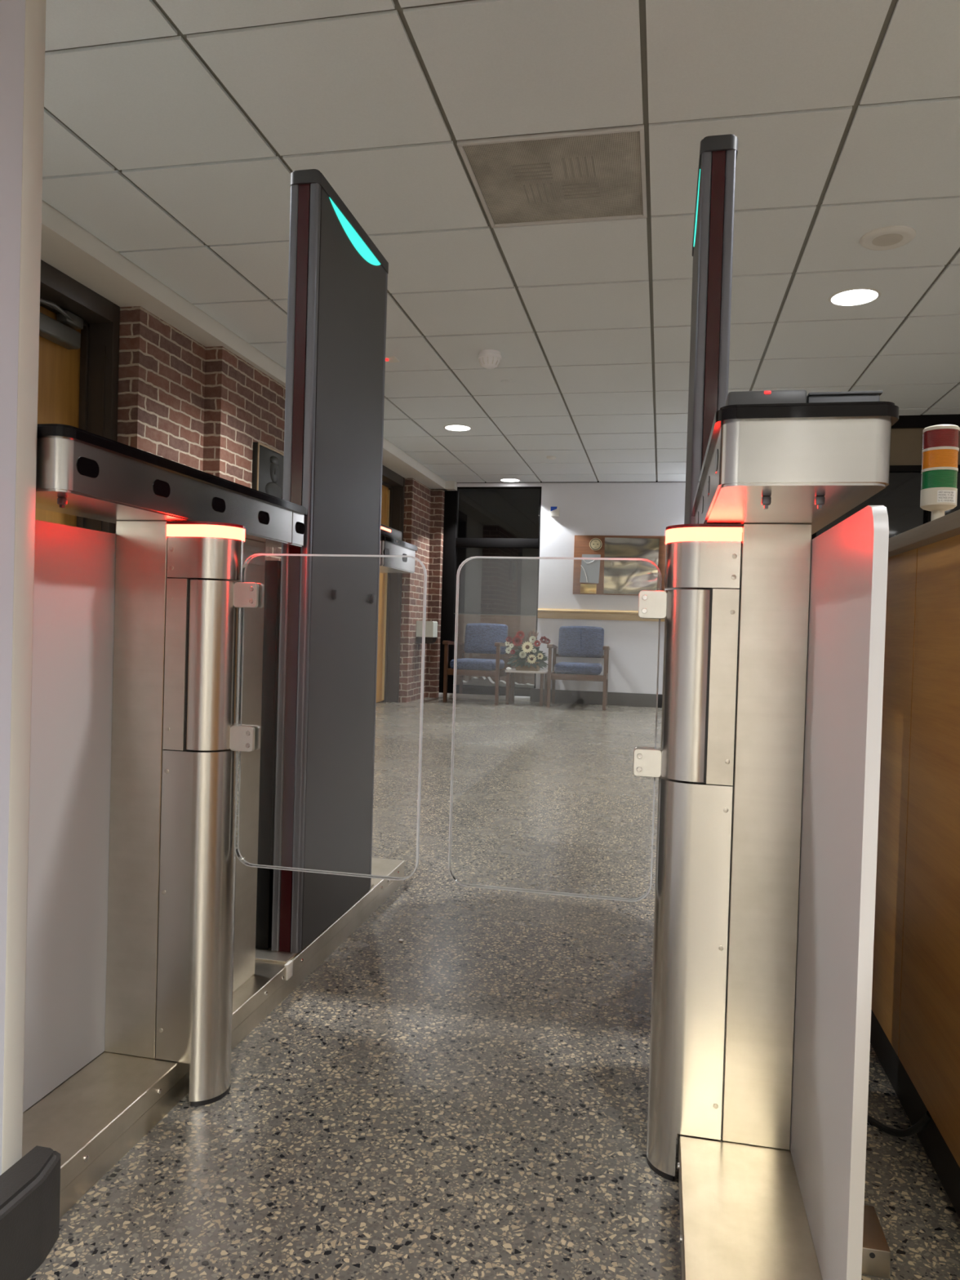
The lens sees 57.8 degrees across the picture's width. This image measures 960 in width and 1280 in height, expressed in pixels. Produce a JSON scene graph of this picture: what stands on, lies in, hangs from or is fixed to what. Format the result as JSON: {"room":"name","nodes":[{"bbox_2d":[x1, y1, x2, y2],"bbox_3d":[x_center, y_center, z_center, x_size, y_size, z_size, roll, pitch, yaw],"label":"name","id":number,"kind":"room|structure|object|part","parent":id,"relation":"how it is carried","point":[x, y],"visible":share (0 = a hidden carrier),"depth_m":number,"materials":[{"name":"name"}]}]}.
{"room":"lobby","nodes":[
{"label":"lobby","id":0,"kind":"room"},
{"bbox_2d":[0,0,25,1175],"bbox_3d":[-1.353,-0.383,-2.305,0.166,2.372,6.923,2,1,12],"label":"wall","id":1,"kind":"structure","parent":0,"point":[12,12],"depth_m":1.06,"materials":[{"name":"paint"}]},
{"bbox_2d":[1,0,46,1173],"bbox_3d":[-0.639,-0.468,1.105,0.168,2.272,0.046,2,1,12],"label":"trim","id":2,"kind":"structure","parent":1,"relation":"attached to","point":[35,10],"depth_m":1.09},
{"bbox_2d":[0,1146,60,1279],"bbox_3d":[-1.270,0.750,-2.280,0.058,0.112,6.982,2,1,12],"label":"baseboard","id":3,"kind":"structure","parent":1,"relation":"attached to","point":[30,1188],"depth_m":1.06,"materials":[{"name":"rubber"}]},
{"bbox_2d":[115,306,444,702],"bbox_3d":[-1.237,-0.489,7.072,0.565,2.283,5.850,2,1,12],"label":"wall","id":4,"kind":"structure","parent":0,"point":[181,400],"depth_m":4.75,"materials":[{"name":"brick"}]},
{"bbox_2d":[252,441,284,498],"bbox_3d":[-1.268,-1.013,5.331,0.049,0.305,0.460,2,1,12],"label":"relief plaque","id":5,"kind":"object","parent":4,"relation":"attached to","point":[267,461],"visible":0.84,"depth_m":5.24,"materials":[{"name":"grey metal"}]},
{"bbox_2d":[416,620,437,644],"bbox_3d":[-0.562,-0.082,9.198,0.184,0.238,0.180,2,1,12],"label":"dispenser","id":6,"kind":"object","parent":4,"relation":"attached to","point":[431,627],"visible":0.94,"depth_m":9.12,"materials":[{"name":"white plastic"}]},
{"bbox_2d":[26,697,959,1279],"bbox_3d":[1.105,0.843,1.515,7.800,0.060,15.800,2,1,12],"label":"floor","id":7,"kind":"structure","parent":0,"point":[465,1096],"depth_m":1.51,"materials":[{"name":"stone"}]},
{"bbox_2d":[21,423,426,1217],"bbox_3d":[-0.279,0.242,1.905,0.565,1.048,1.653,2,1,12],"label":"turnstile","id":8,"kind":"object","parent":7,"relation":"on","point":[150,958],"visible":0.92,"depth_m":1.43,"materials":[{"name":"metal"}]},
{"bbox_3d":[-0.619,0.257,1.490,0.014,0.869,0.660,2,1,12],"label":"frosted panel","id":9,"kind":"part","parent":8,"relation":"part of","materials":[{"name":"white glass"}]},
{"bbox_3d":[-0.538,-0.276,1.514,0.185,0.016,0.792,2,1,12],"label":"glass lid","id":10,"kind":"part","parent":8,"relation":"part of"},
{"bbox_3d":[-0.491,0.039,1.477,0.037,0.282,0.100,2,1,12],"label":"panel","id":11,"kind":"part","parent":8,"relation":"part of","materials":[{"name":"metal"}]},
{"bbox_3d":[-0.470,0.471,1.477,0.104,0.576,0.100,2,1,12],"label":"post","id":12,"kind":"part","parent":8,"relation":"part of","materials":[{"name":"metal"}]},
{"bbox_3d":[-0.453,-0.135,1.467,0.104,0.067,0.100,2,1,12],"label":"post","id":13,"kind":"part","parent":8,"relation":"part of","materials":[{"name":"metal"}]},
{"bbox_2d":[166,521,244,542],"bbox_3d":[-0.451,-0.181,1.466,0.107,0.024,0.103,2,1,12],"label":"light","id":14,"kind":"object","parent":8,"relation":"on","point":[176,531],"depth_m":1.42,"materials":[{"name":"plastic"}]},
{"bbox_3d":[-0.481,0.246,1.653,0.001,0.865,0.215,2,1,12],"label":"access panel","id":15,"kind":"part","parent":8,"relation":"part of","materials":[{"name":"metal"}]},
{"bbox_3d":[-0.445,0.251,2.169,0.080,0.860,0.501,2,1,12],"label":"panel","id":16,"kind":"part","parent":8,"relation":"part of","materials":[{"name":"black plastic"}]},
{"bbox_3d":[-0.420,0.685,2.158,0.131,0.004,0.580,2,1,12],"label":"plate","id":17,"kind":"part","parent":8,"relation":"part of","materials":[{"name":"metal"}]},
{"bbox_2d":[271,168,388,953],"bbox_3d":[-0.353,-0.169,2.141,0.078,1.708,0.501,2,1,12],"label":"pylon","id":18,"kind":"object","parent":8,"relation":"on","point":[338,276],"visible":1,"depth_m":2.00,"materials":[{"name":"metal"}]},
{"bbox_2d":[329,197,380,265],"bbox_3d":[-0.300,-0.971,2.120,0.002,0.040,0.363,2,1,12],"label":"light","id":19,"kind":"object","parent":18,"relation":"attached to","point":[340,220],"depth_m":2.08,"materials":[{"name":"teal plastic"}]},
{"bbox_2d":[380,524,402,540],"bbox_3d":[-0.322,-0.311,2.529,0.140,0.034,0.214,2,1,12],"label":"card reader","id":20,"kind":"object","parent":8,"relation":"on","point":[384,530],"visible":0.24,"depth_m":2.50,"materials":[{"name":"black plastic"}]},
{"bbox_3d":[-0.317,-0.287,2.574,0.185,0.016,0.348,2,1,12],"label":"glass lid","id":21,"kind":"part","parent":8,"relation":"part of","materials":[{"name":"glass"}]},
{"bbox_2d":[442,622,514,705],"bbox_3d":[-0.013,0.236,9.232,0.612,0.834,0.635,2,1,16],"label":"armchair","id":22,"kind":"object","parent":7,"relation":"on","point":[480,637],"visible":0.92,"depth_m":9.32,"materials":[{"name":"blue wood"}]},
{"bbox_3d":[-0.356,0.346,9.054,0.032,0.600,0.043,2,1,16],"label":"leg","id":23,"kind":"part","parent":22,"relation":"part of","materials":[{"name":"brown wood"}]},
{"bbox_3d":[-0.274,0.029,9.305,0.056,0.050,0.635,2,1,16],"label":"armrest","id":24,"kind":"part","parent":22,"relation":"part of","materials":[{"name":"brown wood"}]},
{"bbox_3d":[-0.206,0.342,9.584,0.032,0.600,0.065,2,1,16],"label":"leg","id":25,"kind":"part","parent":22,"relation":"part of","materials":[{"name":"brown wood"}]},
{"bbox_3d":[-0.088,0.340,8.978,0.524,0.060,0.024,2,1,16],"label":"rail","id":26,"kind":"part","parent":22,"relation":"part of","materials":[{"name":"brown wood"}]},
{"bbox_2d":[449,657,504,671],"bbox_3d":[-0.024,0.256,9.197,0.472,0.102,0.510,2,1,16],"label":"seat cushion","id":27,"kind":"object","parent":22,"relation":"on","point":[464,664],"depth_m":8.96,"materials":[{"name":"blue fabric"}]},
{"bbox_3d":[0.059,0.136,9.476,0.524,0.030,0.025,2,1,16],"label":"rail","id":28,"kind":"part","parent":22,"relation":"part of","materials":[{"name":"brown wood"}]},
{"bbox_2d":[463,622,507,654],"bbox_3d":[0.062,-0.017,9.468,0.476,0.332,0.138,2,1,16],"label":"cushion","id":29,"kind":"object","parent":22,"relation":"on","point":[480,637],"depth_m":9.43,"materials":[{"name":"blue fabric"}]},
{"bbox_3d":[0.179,0.364,8.903,0.032,0.600,0.043,2,1,16],"label":"leg","id":30,"kind":"part","parent":22,"relation":"part of","materials":[{"name":"brown wood"}]},
{"bbox_3d":[0.260,0.047,9.154,0.056,0.050,0.635,2,1,16],"label":"armrest","id":31,"kind":"part","parent":22,"relation":"part of","materials":[{"name":"brown wood"}]},
{"bbox_3d":[0.254,0.347,9.166,0.024,0.060,0.520,2,1,16],"label":"rail","id":32,"kind":"part","parent":22,"relation":"part of","materials":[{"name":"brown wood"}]},
{"bbox_3d":[0.329,0.360,9.433,0.032,0.600,0.065,2,1,16],"label":"leg","id":33,"kind":"part","parent":22,"relation":"part of","materials":[{"name":"brown wood"}]},
{"bbox_2d":[505,668,547,706],"bbox_3d":[0.499,0.494,9.136,0.415,0.352,0.420,2,1,12],"label":"side table","id":34,"kind":"object","parent":7,"relation":"on","point":[513,671],"visible":0.95,"depth_m":9.00,"materials":[{"name":"brown wood"}]},
{"bbox_3d":[0.288,0.500,9.013,0.032,0.332,0.032,2,1,12],"label":"leg","id":35,"kind":"part","parent":34,"relation":"part of","materials":[{"name":"brown wood"}]},
{"bbox_3d":[0.355,0.496,9.336,0.032,0.332,0.032,2,1,12],"label":"leg","id":36,"kind":"part","parent":34,"relation":"part of","materials":[{"name":"brown wood"}]},
{"bbox_2d":[505,628,550,671],"bbox_3d":[0.502,0.098,9.082,0.481,0.440,0.352,2,1,12],"label":"flower arrangement","id":37,"kind":"object","parent":34,"relation":"on","point":[536,659],"visible":0.99,"depth_m":9.00,"materials":[{"name":"multicoloured plant"}]},
{"bbox_3d":[0.501,0.271,9.082,0.250,0.095,0.140,2,1,12],"label":"planter","id":38,"kind":"part","parent":37,"relation":"part of","materials":[{"name":"brown wood"}]},
{"bbox_3d":[0.635,0.511,8.940,0.032,0.332,0.032,2,1,12],"label":"leg","id":39,"kind":"part","parent":34,"relation":"part of","materials":[{"name":"brown wood"}]},
{"bbox_3d":[0.702,0.508,9.263,0.032,0.332,0.032,2,1,12],"label":"leg","id":40,"kind":"part","parent":34,"relation":"part of","materials":[{"name":"brown wood"}]},
{"bbox_2d":[546,626,609,710],"bbox_3d":[1.021,0.271,8.976,0.612,0.834,0.635,2,1,10],"label":"armchair","id":41,"kind":"object","parent":7,"relation":"on","point":[585,642],"visible":1,"depth_m":9.14,"materials":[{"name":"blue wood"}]},
{"bbox_3d":[0.699,0.382,8.763,0.032,0.600,0.043,2,1,10],"label":"leg","id":42,"kind":"part","parent":41,"relation":"part of","materials":[{"name":"brown wood"}]},
{"bbox_3d":[0.753,0.064,9.020,0.056,0.050,0.635,2,1,10],"label":"armrest","id":43,"kind":"part","parent":41,"relation":"part of","materials":[{"name":"brown wood"}]},
{"bbox_3d":[0.792,0.376,9.306,0.032,0.600,0.065,2,1,10],"label":"leg","id":44,"kind":"part","parent":41,"relation":"part of","materials":[{"name":"brown wood"}]},
{"bbox_3d":[0.973,0.376,8.715,0.524,0.060,0.024,2,1,10],"label":"rail","id":45,"kind":"part","parent":41,"relation":"part of","materials":[{"name":"brown wood"}]},
{"bbox_2d":[553,662,602,675],"bbox_3d":[1.014,0.291,8.940,0.472,0.102,0.510,2,1,10],"label":"seat cushion","id":46,"kind":"object","parent":41,"relation":"on","point":[567,668],"depth_m":8.70,"materials":[{"name":"blue fabric"}]},
{"bbox_3d":[1.067,0.170,9.226,0.524,0.030,0.025,2,1,10],"label":"rail","id":47,"kind":"part","parent":41,"relation":"part of","materials":[{"name":"brown wood"}]},
{"bbox_2d":[558,626,604,657],"bbox_3d":[1.071,0.017,9.217,0.476,0.332,0.138,2,1,10],"label":"cushion","id":48,"kind":"object","parent":41,"relation":"on","point":[585,642],"depth_m":9.18,"materials":[{"name":"blue fabric"}]},
{"bbox_3d":[1.246,0.399,8.669,0.032,0.600,0.043,2,1,10],"label":"leg","id":49,"kind":"part","parent":41,"relation":"part of","materials":[{"name":"brown wood"}]},
{"bbox_3d":[1.301,0.082,8.926,0.056,0.050,0.635,2,1,10],"label":"armrest","id":50,"kind":"part","parent":41,"relation":"part of","materials":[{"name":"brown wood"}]},
{"bbox_3d":[1.340,0.393,9.212,0.032,0.600,0.065,2,1,10],"label":"leg","id":51,"kind":"part","parent":41,"relation":"part of","materials":[{"name":"brown wood"}]},
{"bbox_2d":[448,401,898,1279],"bbox_3d":[0.349,0.263,1.748,0.627,1.048,1.705,2,1,12],"label":"turnstile","id":52,"kind":"object","parent":7,"relation":"on","point":[766,763],"visible":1,"depth_m":1.23,"materials":[{"name":"metal"}]},
{"bbox_3d":[0.314,0.497,1.314,0.104,0.576,0.100,2,1,12],"label":"post","id":53,"kind":"part","parent":52,"relation":"part of","materials":[{"name":"metal"}]},
{"bbox_3d":[0.332,-0.110,1.304,0.104,0.067,0.100,2,1,12],"label":"post","id":54,"kind":"part","parent":52,"relation":"part of","materials":[{"name":"metal"}]},
{"bbox_2d":[665,524,742,544],"bbox_3d":[0.333,-0.156,1.303,0.107,0.024,0.103,2,1,12],"label":"light","id":55,"kind":"object","parent":52,"relation":"on","point":[682,534],"depth_m":1.25,"materials":[{"name":"yellow plastic"}]},
{"bbox_2d":[684,133,737,524],"bbox_3d":[0.493,-0.142,1.965,0.078,1.708,0.501,2,1,12],"label":"pylon","id":56,"kind":"object","parent":52,"relation":"on","point":[713,221],"visible":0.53,"depth_m":1.72,"materials":[{"name":"metal"}]},
{"bbox_2d":[693,168,700,246],"bbox_3d":[0.487,-0.945,1.956,0.002,0.040,0.363,2,1,12],"label":"light","id":57,"kind":"object","parent":56,"relation":"attached to","point":[699,173],"depth_m":1.91,"materials":[{"name":"teal plastic"}]},
{"bbox_3d":[0.359,0.067,1.300,0.037,0.282,0.100,2,1,12],"label":"panel","id":58,"kind":"part","parent":52,"relation":"part of","materials":[{"name":"metal"}]},
{"bbox_3d":[0.425,-0.244,1.303,0.185,0.016,0.812,2,1,12],"label":"glass lid","id":59,"kind":"part","parent":52,"relation":"part of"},
{"bbox_2d":[724,389,882,405],"bbox_3d":[0.366,-0.261,1.008,0.160,0.024,0.132,2,1,12],"label":"card reader","id":60,"kind":"object","parent":52,"relation":"on","point":[771,397],"visible":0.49,"depth_m":0.95,"materials":[{"name":"grey plastic"}]},
{"bbox_2d":[806,390,882,403],"bbox_3d":[0.407,-0.258,0.997,0.075,0.022,0.120,2,1,12],"label":"tray","id":61,"kind":"object","parent":60,"relation":"on","point":[849,396],"depth_m":0.94,"materials":[{"name":"grey metal"}]},
{"bbox_3d":[0.461,0.293,1.228,0.014,0.869,0.733,2,1,12],"label":"frosted panel","id":62,"kind":"part","parent":52,"relation":"part of","materials":[{"name":"white glass"}]},
{"bbox_2d":[866,1111,932,1137],"bbox_3d":[0.628,0.759,1.462,0.027,0.081,0.297,1,1,-28],"label":"power cable","id":63,"kind":"object","parent":7,"relation":"on","point":[926,1119],"visible":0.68,"depth_m":1.38,"materials":[{"name":"rubber"}]},
{"bbox_2d":[870,509,959,1218],"bbox_3d":[1.116,0.324,1.303,0.887,0.984,3.460,2,1,12],"label":"reception desk","id":64,"kind":"object","parent":7,"relation":"on","point":[915,1029],"visible":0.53,"depth_m":1.40,"materials":[{"name":"brown wood"}]},
{"bbox_2d":[888,509,959,557],"bbox_3d":[1.130,-0.154,1.295,0.887,0.026,3.460,2,1,12],"label":"countertop","id":65,"kind":"structure","parent":64,"relation":"on","point":[948,526],"depth_m":1.35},
{"bbox_2d":[920,424,959,520],"bbox_3d":[0.803,-0.276,1.520,0.057,0.192,0.058,2,1,12],"label":"light","id":66,"kind":"object","parent":64,"relation":"on","point":[940,442],"visible":1,"depth_m":1.50,"materials":[{"name":"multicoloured plastic"}]},
{"bbox_2d":[42,0,959,482],"bbox_3d":[1.464,-1.586,1.336,6.980,0.088,15.445,2,1,12],"label":"ceiling","id":67,"kind":"structure","parent":0,"point":[175,132],"depth_m":3.06,"materials":[{"name":"tile"}]},
{"bbox_2d":[385,356,399,363],"bbox_3d":[-0.544,-1.656,5.153,0.110,0.021,0.100,2,1,12],"label":"fire alarm","id":68,"kind":"object","parent":67,"relation":"attached to","point":[388,359],"visible":0.68,"depth_m":5.14,"materials":[{"name":"white plastic"}]},
{"bbox_2d":[443,424,471,431],"bbox_3d":[-0.176,-1.681,6.889,0.224,0.006,0.224,2,1,12],"label":"recessed light","id":69,"kind":"object","parent":67,"relation":"in","point":[450,427],"visible":1,"depth_m":6.88,"materials":[{"name":"white plastic"}]},
{"bbox_2d":[478,349,501,368],"bbox_3d":[0.057,-1.602,4.977,0.132,0.088,0.132,2,1,12],"label":"smoke detector","id":70,"kind":"object","parent":67,"relation":"attached to","point":[488,358],"visible":1,"depth_m":4.93,"materials":[{"name":"plastic"}]},
{"bbox_2d":[499,478,520,481],"bbox_3d":[0.322,-1.706,9.278,0.224,0.006,0.224,2,1,12],"label":"recessed light","id":71,"kind":"object","parent":67,"relation":"in","point":[502,479],"visible":1,"depth_m":9.27,"materials":[{"name":"white plastic"}]},
{"bbox_2d":[546,455,555,459],"bbox_3d":[0.652,-1.666,7.948,0.084,0.023,0.084,2,1,12],"label":"ceiling sensor","id":72,"kind":"object","parent":67,"relation":"attached to","point":[550,457],"visible":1,"depth_m":7.92,"materials":[{"name":"white plastic"}]},
{"bbox_2d":[457,124,647,227],"bbox_3d":[0.278,-1.608,3.053,0.598,0.014,0.598,2,1,12],"label":"ceiling vent","id":73,"kind":"object","parent":67,"relation":"attached to","point":[596,174],"visible":1,"depth_m":3.01,"materials":[{"name":"grey metal"}]},
{"bbox_3d":[0.169,-1.613,3.149,0.006,0.002,0.130,2,1,12],"label":"deflector blade","id":74,"kind":"part","parent":73,"relation":"part of","materials":[{"name":"grey metal"}]},
{"bbox_3d":[0.170,-1.610,2.947,0.130,0.002,0.006,2,1,12],"label":"deflector blade","id":75,"kind":"part","parent":73,"relation":"part of","materials":[{"name":"grey metal"}]},
{"bbox_3d":[0.175,-1.610,2.971,0.130,0.002,0.006,2,1,12],"label":"deflector blade","id":76,"kind":"part","parent":73,"relation":"part of","materials":[{"name":"grey metal"}]},
{"bbox_3d":[0.180,-1.611,2.994,0.130,0.002,0.006,2,1,12],"label":"deflector blade","id":77,"kind":"part","parent":73,"relation":"part of","materials":[{"name":"grey metal"}]},
{"bbox_3d":[0.193,-1.613,3.144,0.006,0.002,0.130,2,1,12],"label":"deflector blade","id":78,"kind":"part","parent":73,"relation":"part of","materials":[{"name":"grey metal"}]},
{"bbox_3d":[0.185,-1.611,3.018,0.130,0.002,0.006,2,1,12],"label":"deflector blade","id":79,"kind":"part","parent":73,"relation":"part of","materials":[{"name":"grey metal"}]},
{"bbox_3d":[0.190,-1.611,3.041,0.130,0.002,0.006,2,1,12],"label":"deflector blade","id":80,"kind":"part","parent":73,"relation":"part of","materials":[{"name":"grey metal"}]},
{"bbox_3d":[0.216,-1.612,3.139,0.006,0.002,0.130,2,1,12],"label":"deflector blade","id":81,"kind":"part","parent":73,"relation":"part of","materials":[{"name":"grey metal"}]},
{"bbox_3d":[0.240,-1.611,3.134,0.006,0.002,0.130,2,1,12],"label":"deflector blade","id":82,"kind":"part","parent":73,"relation":"part of","materials":[{"name":"grey metal"}]},
{"bbox_3d":[0.263,-1.610,3.129,0.006,0.002,0.130,2,1,12],"label":"deflector blade","id":83,"kind":"part","parent":73,"relation":"part of","materials":[{"name":"grey metal"}]},
{"bbox_3d":[0.289,-1.607,2.965,0.006,0.002,0.130,2,1,12],"label":"deflector blade","id":84,"kind":"part","parent":73,"relation":"part of","materials":[{"name":"grey metal"}]},
{"bbox_3d":[0.313,-1.606,2.960,0.006,0.002,0.130,2,1,12],"label":"deflector blade","id":85,"kind":"part","parent":73,"relation":"part of","materials":[{"name":"grey metal"}]},
{"bbox_3d":[0.336,-1.605,2.955,0.006,0.002,0.130,2,1,12],"label":"deflector blade","id":86,"kind":"part","parent":73,"relation":"part of","materials":[{"name":"grey metal"}]},
{"bbox_3d":[0.354,-1.607,3.067,0.130,0.002,0.006,2,1,12],"label":"deflector blade","id":87,"kind":"part","parent":73,"relation":"part of","materials":[{"name":"grey metal"}]},
{"bbox_3d":[0.358,-1.607,3.091,0.130,0.002,0.006,2,1,12],"label":"deflector blade","id":88,"kind":"part","parent":73,"relation":"part of","materials":[{"name":"grey metal"}]},
{"bbox_3d":[0.363,-1.607,3.114,0.130,0.002,0.006,2,1,12],"label":"deflector blade","id":89,"kind":"part","parent":73,"relation":"part of","materials":[{"name":"grey metal"}]},
{"bbox_3d":[0.368,-1.607,3.138,0.130,0.002,0.006,2,1,12],"label":"deflector blade","id":90,"kind":"part","parent":73,"relation":"part of","materials":[{"name":"grey metal"}]},
{"bbox_3d":[0.373,-1.608,3.161,0.130,0.002,0.006,2,1,12],"label":"deflector blade","id":91,"kind":"part","parent":73,"relation":"part of","materials":[{"name":"grey metal"}]},
{"bbox_3d":[0.360,-1.605,2.951,0.006,0.002,0.130,2,1,12],"label":"deflector blade","id":92,"kind":"part","parent":73,"relation":"part of","materials":[{"name":"grey metal"}]},
{"bbox_3d":[0.383,-1.604,2.946,0.006,0.002,0.130,2,1,12],"label":"deflector blade","id":93,"kind":"part","parent":73,"relation":"part of","materials":[{"name":"grey metal"}]},
{"bbox_2d":[828,287,880,306],"bbox_3d":[1.723,-1.578,4.002,0.224,0.006,0.224,2,1,12],"label":"recessed light","id":94,"kind":"object","parent":67,"relation":"in","point":[860,295],"visible":1,"depth_m":4.00,"materials":[{"name":"white plastic"}]},
{"bbox_2d":[859,225,915,250],"bbox_3d":[1.591,-1.567,3.396,0.200,0.017,0.200,2,1,12],"label":"ceiling speaker","id":95,"kind":"object","parent":67,"relation":"attached to","point":[887,237],"visible":1,"depth_m":3.38},
{"bbox_2d":[871,233,902,246],"bbox_3d":[1.591,-1.563,3.396,0.112,0.003,0.112,2,1,12],"label":"speaker grille","id":96,"kind":"object","parent":95,"relation":"attached to","point":[877,239],"depth_m":3.39,"materials":[{"name":"beige metal"}]},
{"bbox_2d":[535,482,685,694],"bbox_3d":[2.023,-0.497,9.176,2.812,2.420,0.150,2,1,12],"label":"wall","id":97,"kind":"structure","parent":0,"point":[586,508],"depth_m":9.24,"materials":[{"name":"paint"}]},
{"bbox_2d":[457,482,542,487],"bbox_3d":[0.217,-1.718,9.514,0.938,0.095,0.100,2,1,12],"label":"trim","id":98,"kind":"structure","parent":97,"relation":"attached to","point":[459,485],"depth_m":9.47,"materials":[{"name":"paint"}]},
{"bbox_2d":[529,688,544,702],"bbox_3d":[0.625,0.597,9.386,0.165,0.145,0.030,2,1,12],"label":"trim","id":99,"kind":"structure","parent":97,"relation":"attached to","point":[535,692],"depth_m":9.38,"materials":[{"name":"plastic"}]},
{"bbox_2d":[438,486,664,701],"bbox_3d":[1.390,-0.472,9.279,3.692,2.330,0.166,2,1,12],"label":"window","id":100,"kind":"structure","parent":97,"relation":"in","point":[451,542],"depth_m":9.57,"materials":[{"name":"glass"}]},
{"bbox_3d":[1.900,-0.248,9.109,2.610,0.107,0.036,2,1,12],"label":"handrail","id":101,"kind":"part","parent":100,"relation":"part of","materials":[{"name":"beige wood"}]},
{"bbox_2d":[550,506,559,516],"bbox_3d":[0.803,-1.378,9.315,0.097,0.105,0.056,2,1,12],"label":"wall sensor","id":102,"kind":"object","parent":97,"relation":"attached to","point":[554,510],"visible":1,"depth_m":9.29,"materials":[{"name":"white plastic"}]},
{"bbox_2d":[457,480,685,483],"bbox_3d":[1.537,-1.673,9.192,3.845,0.015,0.032,2,1,12],"label":"trim","id":103,"kind":"structure","parent":97,"relation":"attached to","point":[597,481],"depth_m":9.27,"materials":[{"name":"metal"}]},
{"bbox_2d":[550,689,662,707],"bbox_3d":[2.003,0.644,9.108,2.650,0.140,0.013,2,1,12],"label":"baseboard","id":104,"kind":"structure","parent":97,"relation":"attached to","point":[620,699],"depth_m":9.23,"materials":[{"name":"plastic"}]},
{"bbox_2d":[573,535,666,595],"bbox_3d":[1.470,-0.789,9.194,0.960,0.628,0.033,2,1,12],"label":"notice board","id":105,"kind":"object","parent":97,"relation":"attached to","point":[601,577],"visible":0.84,"depth_m":9.18,"materials":[{"name":"brown wood"}]},
{"bbox_3d":[1.153,-0.546,9.255,0.170,0.100,0.004,2,1,12],"label":"brass plate","id":106,"kind":"part","parent":105,"relation":"part of","materials":[{"name":"gold metal"}]},
{"bbox_3d":[1.592,-0.780,9.161,0.568,0.594,0.005,2,1,12],"label":"picture panel","id":107,"kind":"part","parent":105,"relation":"part of","materials":[{"name":"multicoloured paper"}]},
{"bbox_3d":[-2.385,-0.503,2.331,0.450,2.400,15.600,2,1,12],"label":"wall","id":108,"kind":"structure","parent":0,"visible":0},
{"bbox_2d":[35,259,119,533],"bbox_3d":[-2.039,-0.457,3.702,0.352,2.283,1.065,2,1,12],"label":"door","id":109,"kind":"structure","parent":108,"relation":"in","point":[78,359],"depth_m":4.06,"materials":[{"name":"brown wood"}]},
{"bbox_3d":[-1.897,-1.472,3.825,0.099,0.054,0.504,2,1,6],"label":"closer arm","id":110,"kind":"part","parent":109,"relation":"part of"},
{"bbox_2d":[40,200,458,491],"bbox_3d":[-2.149,-1.661,2.180,0.700,0.167,15.425,2,1,12],"label":"trim","id":111,"kind":"structure","parent":108,"relation":"attached to","point":[66,246],"depth_m":4.03,"materials":[{"name":"paint"}]},
{"bbox_2d":[376,465,404,702],"bbox_3d":[-1.080,-0.505,8.329,0.340,2.283,1.155,2,1,12],"label":"door","id":112,"kind":"structure","parent":108,"relation":"in","point":[393,483],"depth_m":8.81,"materials":[{"name":"brown wood"}]},
{"bbox_3d":[4.525,-0.262,-0.640,0.100,2.420,12.800,2,1,12],"label":"wall","id":113,"kind":"structure","parent":0,"visible":0},
{"bbox_2d":[811,413,959,539],"bbox_3d":[4.057,-0.359,5.923,3.502,2.370,0.140,2,1,12],"label":"window","id":114,"kind":"structure","parent":113,"relation":"in","point":[901,497],"depth_m":6.14,"materials":[{"name":"metal"}]},
{"bbox_3d":[4.055,-0.209,5.945,3.380,1.890,0.010,2,1,12],"label":"pane","id":115,"kind":"part","parent":114,"relation":"part of","materials":[{"name":"black glass"}]},
{"bbox_3d":[4.088,-1.326,5.927,3.380,0.265,0.020,2,1,12],"label":"transom panel","id":116,"kind":"part","parent":114,"relation":"part of","materials":[{"name":"brown wood"}]},
{"bbox_3d":[0.475,0.661,11.462,4.700,0.060,3.380,2,1,12],"label":"ground","id":117,"kind":"structure","parent":0,"visible":0},
{"bbox_2d":[456,613,536,684],"bbox_3d":[0.536,0.158,11.434,4.400,0.950,0.200,2,1,12],"label":"wall","id":118,"kind":"structure","parent":117,"relation":"on","point":[515,624],"depth_m":11.37,"materials":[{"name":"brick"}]},
{"bbox_2d":[456,488,540,615],"bbox_3d":[0.535,-0.969,11.499,4.800,3.200,3.450,2,1,12],"label":"wall","id":119,"kind":"structure","parent":117,"relation":"on","point":[500,586],"depth_m":13.21,"materials":[{"name":"black paint"}]},
{"bbox_2d":[462,676,533,688],"bbox_3d":[0.208,0.519,9.718,0.840,0.225,0.130,2,1,12],"label":"snow drift","id":120,"kind":"object","parent":117,"relation":"on","point":[482,681],"visible":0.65,"depth_m":9.69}
]}

